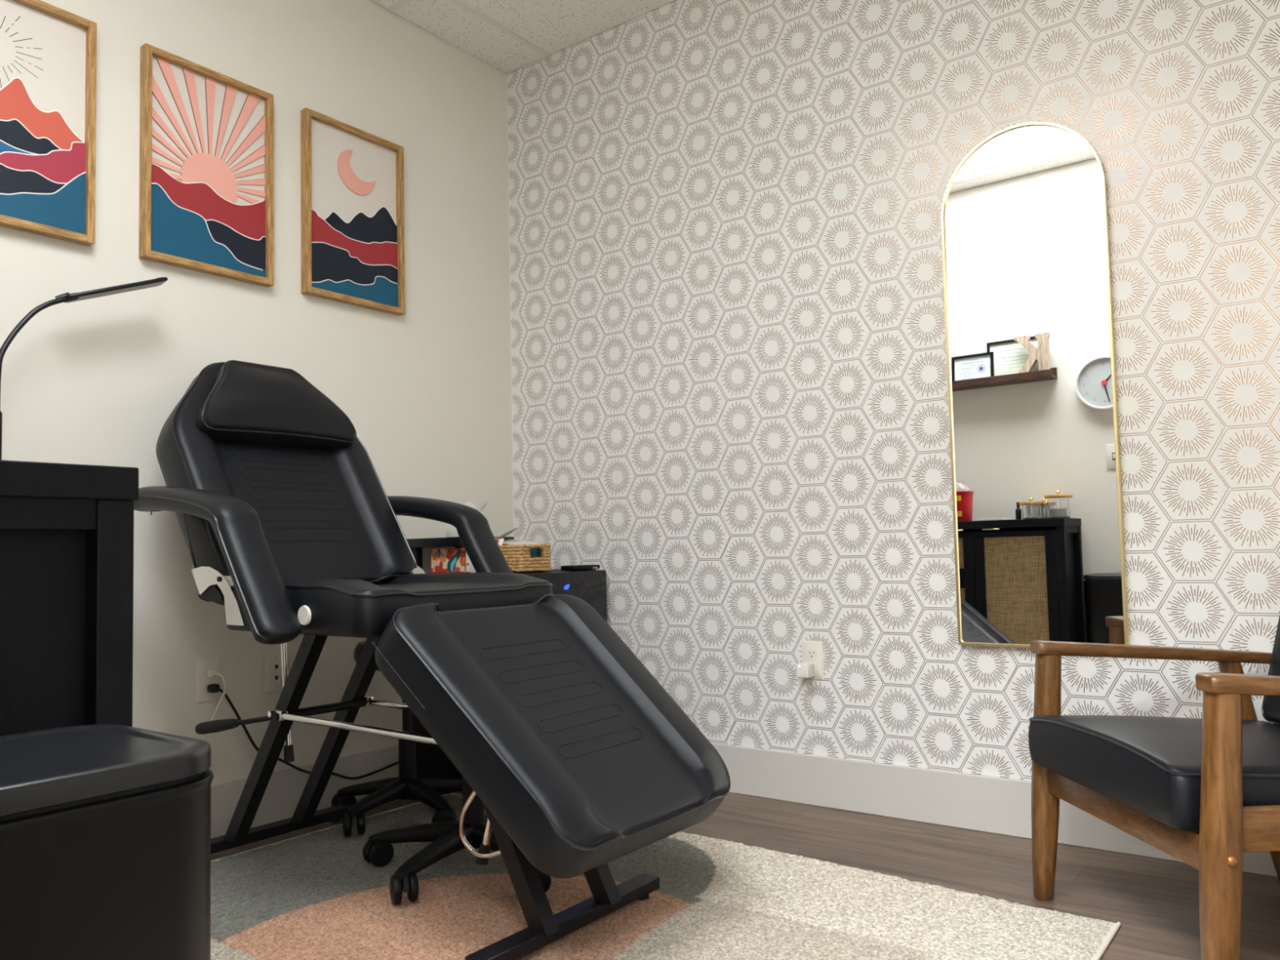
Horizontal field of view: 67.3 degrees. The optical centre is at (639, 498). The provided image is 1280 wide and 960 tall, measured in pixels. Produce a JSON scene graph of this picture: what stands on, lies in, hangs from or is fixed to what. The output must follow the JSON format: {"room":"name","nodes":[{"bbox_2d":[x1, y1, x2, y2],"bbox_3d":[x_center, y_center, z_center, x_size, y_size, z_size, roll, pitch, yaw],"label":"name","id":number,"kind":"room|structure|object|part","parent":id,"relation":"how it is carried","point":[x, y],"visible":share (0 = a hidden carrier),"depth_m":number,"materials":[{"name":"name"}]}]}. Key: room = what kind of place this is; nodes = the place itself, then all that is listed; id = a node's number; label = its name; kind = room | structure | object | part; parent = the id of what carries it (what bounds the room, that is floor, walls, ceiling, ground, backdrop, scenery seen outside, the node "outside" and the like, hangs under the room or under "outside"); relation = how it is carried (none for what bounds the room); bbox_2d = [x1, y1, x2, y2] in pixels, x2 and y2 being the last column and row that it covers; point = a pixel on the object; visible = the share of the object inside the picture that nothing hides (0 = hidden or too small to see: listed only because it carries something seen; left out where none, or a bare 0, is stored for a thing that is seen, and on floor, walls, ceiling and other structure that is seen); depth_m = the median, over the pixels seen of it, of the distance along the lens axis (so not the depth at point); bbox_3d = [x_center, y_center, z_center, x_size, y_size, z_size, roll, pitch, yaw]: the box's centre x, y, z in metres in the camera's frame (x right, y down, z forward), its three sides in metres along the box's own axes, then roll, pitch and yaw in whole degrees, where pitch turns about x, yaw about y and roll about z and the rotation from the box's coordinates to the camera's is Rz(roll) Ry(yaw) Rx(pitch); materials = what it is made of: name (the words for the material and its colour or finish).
{"room":"service shop","nodes":[
{"label":"service shop","id":0,"kind":"room"},
{"bbox_2d":[0,0,513,786],"bbox_3d":[-1.726,-0.444,2.078,0.120,2.700,4.220,-4,-4,37],"label":"wall","id":1,"kind":"structure","parent":0,"point":[426,390],"depth_m":2.88,"materials":[{"name":"beige paint"}]},
{"bbox_2d":[0,0,97,246],"bbox_3d":[-1.502,-0.932,2.291,0.030,0.572,0.378,-4,-4,37],"label":"framed picture","id":2,"kind":"object","parent":1,"relation":"attached to","point":[48,51],"visible":1,"depth_m":2.36,"materials":[{"name":"multicoloured paper"}]},
{"bbox_3d":[-1.510,-0.931,2.297,0.010,0.541,0.347,-4,-4,37],"label":"backing panel","id":3,"kind":"part","parent":2,"relation":"part of","materials":[{"name":"beige paper"}]},
{"bbox_2d":[138,43,273,287],"bbox_3d":[-1.203,-0.916,2.690,0.030,0.573,0.376,-4,-4,37],"label":"framed picture","id":4,"kind":"object","parent":1,"relation":"attached to","point":[206,206],"visible":1,"depth_m":2.68,"materials":[{"name":"multicoloured paper"}]},
{"bbox_3d":[-1.210,-0.915,2.696,0.010,0.542,0.345,-4,-4,37],"label":"backing panel","id":5,"kind":"part","parent":4,"relation":"part of","materials":[{"name":"beige"}]},
{"bbox_2d":[196,658,221,703],"bbox_3d":[-1.177,0.497,2.627,0.007,0.114,0.070,-4,-4,37],"label":"wall outlet","id":6,"kind":"object","parent":1,"relation":"attached to","point":[203,681],"visible":0.9,"depth_m":2.62,"materials":[{"name":"beige plastic"}]},
{"bbox_2d":[204,682,214,693],"bbox_3d":[-1.174,0.517,2.624,0.002,0.027,0.033,-4,-4,37],"label":"receptacle","id":7,"kind":"object","parent":6,"relation":"attached to","point":[206,684],"depth_m":2.62,"materials":[{"name":"beige"}]},
{"bbox_2d":[204,668,214,679],"bbox_3d":[-1.175,0.478,2.627,0.002,0.027,0.033,-4,-4,37],"label":"receptacle","id":8,"kind":"object","parent":6,"relation":"attached to","point":[206,670],"depth_m":2.62,"materials":[{"name":"beige plastic"}]},
{"bbox_2d":[200,669,226,740],"bbox_3d":[-1.175,0.690,2.562,0.053,0.455,0.133,-4,-4,37],"label":"power cord","id":9,"kind":"object","parent":1,"relation":"attached to","point":[211,673],"visible":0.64,"depth_m":2.61,"materials":[{"name":"beige plastic"}]},
{"bbox_2d":[264,651,282,693],"bbox_3d":[-1.056,0.502,2.789,0.006,0.114,0.070,-4,-4,37],"label":"wall jack plate","id":10,"kind":"object","parent":1,"relation":"attached to","point":[273,661],"visible":0.76,"depth_m":2.78,"materials":[{"name":"beige plastic"}]},
{"bbox_2d":[207,684,398,779],"bbox_3d":[-0.951,0.692,2.877,0.036,0.353,0.704,-4,-4,37],"label":"power cord","id":11,"kind":"object","parent":1,"relation":"attached to","point":[211,688],"visible":0.7,"depth_m":2.69,"materials":[{"name":"black rubber"}]},
{"bbox_2d":[210,745,399,838],"bbox_3d":[-1.178,0.852,2.589,0.014,0.144,2.425,-4,-4,37],"label":"baseboard","id":12,"kind":"structure","parent":1,"relation":"attached to","point":[284,790],"depth_m":2.79,"materials":[{"name":"grey paint"}]},
{"bbox_2d":[300,107,404,315],"bbox_3d":[-0.913,-0.905,3.078,0.030,0.570,0.375,-4,-4,37],"label":"framed picture","id":13,"kind":"object","parent":1,"relation":"attached to","point":[353,242],"visible":1,"depth_m":3.07,"materials":[{"name":"multicoloured paper"}]},
{"bbox_3d":[-0.920,-0.904,3.083,0.010,0.539,0.344,-4,-4,37],"label":"backing panel","id":14,"kind":"part","parent":13,"relation":"part of","materials":[{"name":"beige paper"}]},
{"bbox_2d":[370,0,675,73],"bbox_3d":[-0.375,-1.853,1.119,3.570,0.150,4.220,-4,-4,37],"label":"ceiling","id":15,"kind":"structure","parent":0,"point":[553,26],"depth_m":3.33,"materials":[{"name":"tile"}]},
{"bbox_2d":[388,0,551,57],"bbox_3d":[0.080,-1.752,1.746,3.266,0.003,2.417,-4,-4,37],"label":"grid","id":16,"kind":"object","parent":15,"relation":"attached to","point":[402,2],"depth_m":3.33,"materials":[{"name":"white paint"}]},
{"bbox_2d":[210,791,1279,959],"bbox_3d":[-0.315,0.867,0.970,3.570,0.100,4.220,-4,-4,37],"label":"floor","id":17,"kind":"structure","parent":0,"point":[1155,902],"depth_m":2.24,"materials":[{"name":"brown wood"}]},
{"bbox_2d":[0,459,138,736],"bbox_3d":[-1.021,0.414,1.190,0.950,0.860,0.340,-4,-4,37],"label":"storage cabinet","id":18,"kind":"object","parent":17,"relation":"on","point":[67,530],"visible":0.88,"depth_m":1.01,"materials":[{"name":"black wood"}]},
{"bbox_3d":[-0.663,0.359,0.918,0.032,0.724,0.252,-4,-4,37],"label":"panel","id":19,"kind":"part","parent":18,"relation":"part of","materials":[{"name":"black wood"}]},
{"bbox_3d":[-0.573,0.413,1.030,0.038,0.824,0.038,-4,-4,37],"label":"corner post","id":20,"kind":"part","parent":18,"relation":"part of","materials":[{"name":"black wood"}]},
{"bbox_2d":[0,276,168,459],"bbox_3d":[-1.347,0.166,2.241,0.200,1.484,0.478,-4,-4,37],"label":"floor lamp","id":21,"kind":"object","parent":17,"relation":"on","point":[67,297],"visible":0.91,"depth_m":2.29,"materials":[{"name":"black metal"}]},
{"bbox_2d":[0,724,213,959],"bbox_3d":[-0.519,0.512,0.778,0.247,0.597,0.270,-4,-4,37],"label":"trash bin","id":22,"kind":"object","parent":17,"relation":"on","point":[105,828],"visible":1,"depth_m":0.75,"materials":[{"name":"black plastic"}]},
{"bbox_3d":[-0.525,0.224,0.794,0.243,0.021,0.266,-4,-4,37],"label":"lid","id":23,"kind":"part","parent":22,"relation":"part of","materials":[{"name":"black plastic"}]},
{"bbox_2d":[413,568,607,778],"bbox_3d":[-0.429,0.586,3.209,0.439,0.688,0.492,-4,-4,37],"label":"mini fridge","id":24,"kind":"object","parent":17,"relation":"on","point":[589,585],"visible":0.16,"depth_m":3.11,"materials":[{"name":"black plastic"}]},
{"bbox_2d":[430,547,465,573],"bbox_3d":[-0.590,0.200,3.117,0.154,0.080,0.096,-4,-4,37],"label":"gift box","id":25,"kind":"object","parent":24,"relation":"on","point":[448,560],"visible":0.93,"depth_m":3.08,"materials":[{"name":"multicoloured"}]},
{"bbox_2d":[406,536,514,568],"bbox_3d":[-0.599,0.186,3.175,0.284,0.114,0.235,-4,-4,37],"label":"shelf riser","id":26,"kind":"object","parent":24,"relation":"on","point":[416,545],"visible":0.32,"depth_m":3.11,"materials":[{"name":"black wood"}]},
{"bbox_3d":[-0.736,0.203,3.163,0.030,0.085,0.028,-4,-4,37],"label":"post","id":27,"kind":"part","parent":26,"relation":"part of","materials":[{"name":"black plastic"}]},
{"bbox_2d":[445,501,488,537],"bbox_3d":[-0.537,0.065,3.080,0.142,0.114,0.100,-4,-4,37],"label":"tissue box","id":28,"kind":"object","parent":26,"relation":"on","point":[451,531],"visible":0.29,"depth_m":3.06,"materials":[{"name":"white paper"}]},
{"bbox_2d":[465,551,475,572],"bbox_3d":[-0.517,0.198,3.065,0.020,0.074,0.091,-4,-4,37],"label":"gift box","id":29,"kind":"object","parent":24,"relation":"on","point":[469,567],"visible":0.29,"depth_m":3.03,"materials":[{"name":"white cardboard"}]},
{"bbox_2d":[498,543,551,572],"bbox_3d":[-0.386,0.190,3.087,0.155,0.087,0.158,-4,-4,37],"label":"wicker basket","id":30,"kind":"object","parent":24,"relation":"on","point":[517,557],"visible":0.73,"depth_m":3.01,"materials":[{"name":"beige wicker"}]},
{"bbox_2d":[494,537,504,545],"bbox_3d":[-0.460,0.144,3.071,0.052,0.042,0.023,-4,-4,37],"label":"snack packet","id":31,"kind":"object","parent":30,"relation":"in","point":[500,541],"visible":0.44,"depth_m":3.06,"materials":[{"name":"white plastic"}]},
{"bbox_2d":[495,526,519,540],"bbox_3d":[-0.434,0.116,3.082,0.096,0.052,0.049,-2,-3,20],"label":"snack packet","id":32,"kind":"object","parent":30,"relation":"in","point":[507,533],"visible":0.78,"depth_m":3.06,"materials":[{"name":"plastic"}]},
{"bbox_2d":[502,539,541,545],"bbox_3d":[-0.391,0.142,3.092,0.120,0.026,0.090,-3,-3,25],"label":"snack packet","id":33,"kind":"object","parent":30,"relation":"in","point":[511,542],"visible":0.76,"depth_m":3.08,"materials":[{"name":"beige"}]},
{"bbox_2d":[528,547,540,557],"bbox_3d":[-0.344,0.181,3.059,0.014,0.070,0.080,-4,-4,37],"label":"snack packet","id":34,"kind":"object","parent":30,"relation":"in","point":[534,553],"visible":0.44,"depth_m":3.06,"materials":[{"name":"teal plastic"}]},
{"bbox_3d":[-0.271,0.564,3.091,0.040,0.656,0.492,-4,-4,37],"label":"door","id":35,"kind":"part","parent":24,"relation":"part of","materials":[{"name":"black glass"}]},
{"bbox_2d":[560,564,599,569],"bbox_3d":[-0.201,0.232,3.253,0.058,0.014,0.140,-4,-4,37],"label":"case","id":36,"kind":"object","parent":24,"relation":"on","point":[574,566],"visible":1,"depth_m":3.21,"materials":[{"name":"black plastic"}]},
{"bbox_2d":[210,791,1120,959],"bbox_3d":[-0.268,0.861,1.875,1.928,0.013,1.569,-4,-4,37],"label":"area rug","id":37,"kind":"object","parent":17,"relation":"on","point":[313,895],"visible":0.66,"depth_m":1.99,"materials":[{"name":"beige carpet"}]},
{"bbox_2d":[331,640,462,836],"bbox_3d":[-0.668,0.655,2.749,0.454,0.510,0.450,-4,-4,37],"label":"stool","id":38,"kind":"object","parent":37,"relation":"on","point":[411,784],"visible":0.65,"depth_m":2.71,"materials":[{"name":"black plastic"}]},
{"bbox_3d":[-0.673,0.443,2.777,0.296,0.084,0.296,-4,-4,37],"label":"seat","id":39,"kind":"part","parent":38,"relation":"part of","materials":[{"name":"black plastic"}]},
{"bbox_3d":[-0.774,0.833,2.780,0.213,0.062,0.060,-2,-3,13],"label":"leg","id":40,"kind":"part","parent":38,"relation":"part of","materials":[{"name":"black plastic"}]},
{"bbox_3d":[-0.722,0.825,2.659,0.060,0.062,0.213,-3,-4,31],"label":"leg","id":41,"kind":"part","parent":38,"relation":"part of","materials":[{"name":"black plastic"}]},
{"bbox_3d":[-0.590,0.823,2.671,0.060,0.062,0.213,1,-4,-41],"label":"leg","id":42,"kind":"part","parent":38,"relation":"part of","materials":[{"name":"black plastic"}]},
{"bbox_3d":[-0.561,0.830,2.800,0.213,0.062,0.060,0,-3,-23],"label":"leg","id":43,"kind":"part","parent":38,"relation":"part of","materials":[{"name":"black plastic"}]},
{"bbox_2d":[133,360,730,959],"bbox_3d":[-0.546,0.238,2.223,1.469,1.279,0.775,-4,-4,37],"label":"chair","id":44,"kind":"object","parent":37,"relation":"on","point":[578,760],"visible":0.98,"depth_m":2.02,"materials":[{"name":"black leather"}]},
{"bbox_3d":[-0.943,0.133,2.102,0.598,0.347,0.096,-4,-4,37],"label":"armrest","id":45,"kind":"part","parent":44,"relation":"part of","materials":[{"name":"black leather"}]},
{"bbox_3d":[-0.920,0.528,2.291,0.143,0.035,0.014,-2,-3,20],"label":"adjusting lever","id":46,"kind":"part","parent":44,"relation":"part of","materials":[{"name":"black metal"}]},
{"bbox_2d":[195,360,355,449],"bbox_3d":[-0.994,-0.254,2.583,0.176,0.227,0.459,-4,-4,37],"label":"pillow","id":47,"kind":"object","parent":44,"relation":"on","point":[239,404],"depth_m":2.51,"materials":[{"name":"black leather"}]},
{"bbox_3d":[-0.887,0.582,2.334,0.403,0.540,0.034,-4,-4,37],"label":"leg","id":48,"kind":"part","parent":44,"relation":"part of","materials":[{"name":"black metal"}]},
{"bbox_3d":[-0.951,-0.053,2.538,0.475,0.639,0.572,-4,-4,37],"label":"backrest","id":49,"kind":"part","parent":44,"relation":"part of","materials":[{"name":"black leather"}]},
{"bbox_3d":[-0.880,0.476,2.390,0.038,0.291,0.015,-4,-4,37],"label":"prop rod","id":50,"kind":"part","parent":44,"relation":"part of","materials":[{"name":"silver metal"}]},
{"bbox_2d":[297,605,311,625],"bbox_3d":[-0.687,0.239,1.969,0.041,0.041,0.008,-4,-4,37],"label":"washer","id":51,"kind":"object","parent":44,"relation":"in","point":[304,611],"depth_m":1.96,"materials":[{"name":"plastic"}]},
{"bbox_3d":[-0.776,0.518,2.373,0.021,0.022,0.280,-4,-4,37],"label":"cross rod","id":52,"kind":"part","parent":44,"relation":"part of","materials":[{"name":"black"}]},
{"bbox_3d":[-0.773,0.588,2.486,0.403,0.540,0.034,-4,-4,37],"label":"leg","id":53,"kind":"part","parent":44,"relation":"part of","materials":[{"name":"black metal"}]},
{"bbox_3d":[-0.622,0.301,2.262,0.710,0.024,0.235,-4,-4,37],"label":"under frame","id":54,"kind":"part","parent":44,"relation":"part of","materials":[{"name":"black metal"}]},
{"bbox_3d":[-0.574,0.236,2.244,0.527,0.113,0.572,-4,-4,37],"label":"seat","id":55,"kind":"part","parent":44,"relation":"part of","materials":[{"name":"black leather"}]},
{"bbox_3d":[-0.537,0.154,2.643,0.598,0.347,0.096,-4,-4,37],"label":"armrest","id":56,"kind":"part","parent":44,"relation":"part of","materials":[{"name":"black leather"}]},
{"bbox_3d":[-0.301,0.656,1.926,0.176,0.150,0.056,-4,-4,37],"label":"pull handle","id":57,"kind":"part","parent":44,"relation":"part of","materials":[{"name":"silver metal"}]},
{"bbox_3d":[-0.309,0.672,1.966,0.042,0.097,0.015,-4,-4,37],"label":"prop rod","id":58,"kind":"part","parent":44,"relation":"part of","materials":[{"name":"silver metal"}]},
{"bbox_3d":[-0.304,0.545,1.899,0.344,0.540,0.034,-4,-4,37],"label":"leg","id":59,"kind":"part","parent":44,"relation":"part of","materials":[{"name":"black metal"}]},
{"bbox_3d":[-0.190,0.551,2.051,0.344,0.540,0.034,-4,-4,37],"label":"leg","id":60,"kind":"part","parent":44,"relation":"part of","materials":[{"name":"black metal"}]},
{"bbox_2d":[362,776,551,904],"bbox_3d":[-0.394,0.625,2.281,0.526,0.505,0.529,-4,-4,37],"label":"stool","id":61,"kind":"object","parent":37,"relation":"on","point":[378,851],"visible":0.48,"depth_m":2.25,"materials":[{"name":"black plastic"}]},
{"bbox_3d":[-0.529,0.802,2.312,0.255,0.062,0.060,-2,-3,10],"label":"leg","id":62,"kind":"part","parent":61,"relation":"part of","materials":[{"name":"black plastic"}]},
{"bbox_3d":[-0.459,0.793,2.170,0.060,0.062,0.255,-3,-4,28],"label":"leg","id":63,"kind":"part","parent":61,"relation":"part of","materials":[{"name":"black plastic"}]},
{"bbox_3d":[-0.302,0.790,2.193,0.060,0.062,0.255,2,-4,-44],"label":"leg","id":64,"kind":"part","parent":61,"relation":"part of","materials":[{"name":"black metal"}]},
{"bbox_2d":[1028,614,1279,959],"bbox_3d":[1.175,0.434,1.803,0.680,0.790,0.628,-1,-3,-3],"label":"armchair","id":65,"kind":"object","parent":17,"relation":"on","point":[1204,793],"visible":1,"depth_m":1.64,"materials":[{"name":"brown wood"}]},
{"bbox_3d":[0.875,0.592,2.064,0.077,0.516,0.055,-1,-3,-9],"label":"leg","id":66,"kind":"part","parent":65,"relation":"part of","materials":[{"name":"brown wood"}]},
{"bbox_3d":[0.891,0.580,1.781,0.022,0.059,0.540,-1,-3,-3],"label":"rail","id":67,"kind":"part","parent":65,"relation":"part of","materials":[{"name":"brown wood"}]},
{"bbox_3d":[1.126,0.335,2.093,0.545,0.063,0.052,-1,-3,-3],"label":"armrest","id":68,"kind":"part","parent":65,"relation":"part of","materials":[{"name":"brown wood"}]},
{"bbox_2d":[1028,715,1279,831],"bbox_3d":[1.103,0.496,1.808,0.534,0.145,0.532,-1,-3,-3],"label":"seat cushion","id":69,"kind":"object","parent":65,"relation":"on","point":[1149,773],"depth_m":1.68,"materials":[{"name":"black leather"}]},
{"bbox_3d":[0.908,0.560,1.498,0.077,0.516,0.055,-1,-3,-9],"label":"leg","id":70,"kind":"part","parent":65,"relation":"part of","materials":[{"name":"brown wood"}]},
{"bbox_3d":[1.159,0.303,1.527,0.545,0.063,0.052,-1,-3,-3],"label":"armrest","id":71,"kind":"part","parent":65,"relation":"part of","materials":[{"name":"brown wood"}]},
{"bbox_3d":[1.344,0.589,2.092,0.151,0.506,0.046,-1,-3,-5],"label":"leg","id":72,"kind":"part","parent":65,"relation":"part of","materials":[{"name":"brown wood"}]},
{"bbox_3d":[1.141,0.513,1.514,0.440,0.067,0.020,-1,-3,-3],"label":"rail","id":73,"kind":"part","parent":65,"relation":"part of","materials":[{"name":"brown wood"}]},
{"bbox_2d":[1262,622,1279,724],"bbox_3d":[1.423,0.254,1.830,0.176,0.433,0.516,-1,-3,-3],"label":"cushion","id":74,"kind":"object","parent":65,"relation":"on","point":[1271,704],"depth_m":2.05,"materials":[{"name":"black leather"}]},
{"bbox_2d":[506,0,1279,781],"bbox_3d":[0.984,-0.474,2.611,3.730,2.700,0.120,-4,-4,37],"label":"wall","id":75,"kind":"structure","parent":0,"point":[730,398],"depth_m":2.81,"materials":[{"name":"white paper"}]},
{"bbox_2d":[801,640,824,679],"bbox_3d":[0.511,0.479,2.848,0.070,0.114,0.007,-4,-4,37],"label":"wall outlet","id":76,"kind":"object","parent":75,"relation":"attached to","point":[812,651],"visible":0.91,"depth_m":2.84,"materials":[{"name":"beige plastic"}]},
{"bbox_2d":[795,662,814,678],"bbox_3d":[0.487,0.505,2.833,0.039,0.041,0.045,-4,-4,37],"label":"plug adapter","id":77,"kind":"object","parent":76,"relation":"attached to","point":[804,669],"visible":1,"depth_m":2.82,"materials":[{"name":"white plastic"}]},
{"bbox_2d":[806,648,817,658],"bbox_3d":[0.509,0.459,2.848,0.033,0.027,0.002,-4,-4,37],"label":"receptacle","id":78,"kind":"object","parent":76,"relation":"attached to","point":[811,653],"depth_m":2.85,"materials":[{"name":"beige plastic"}]},
{"bbox_2d":[808,662,817,671],"bbox_3d":[0.510,0.498,2.845,0.033,0.027,0.002,-4,-4,37],"label":"receptacle","id":79,"kind":"object","parent":76,"relation":"attached to","point":[815,663],"depth_m":2.84,"materials":[{"name":"beige plastic"}]},
{"bbox_2d":[711,742,1277,876],"bbox_3d":[0.884,0.805,2.552,3.336,0.144,0.014,-4,-4,37],"label":"baseboard","id":80,"kind":"structure","parent":75,"relation":"attached to","point":[978,802],"depth_m":2.63,"materials":[{"name":"grey paint"}]},
{"bbox_2d":[941,121,1129,648],"bbox_3d":[1.008,-0.300,2.495,0.413,1.365,0.024,-4,-4,37],"label":"wall mirror","id":81,"kind":"object","parent":75,"relation":"attached to","point":[1036,474],"visible":0.94,"depth_m":2.48,"materials":[{"name":"gold metal"}]}
]}

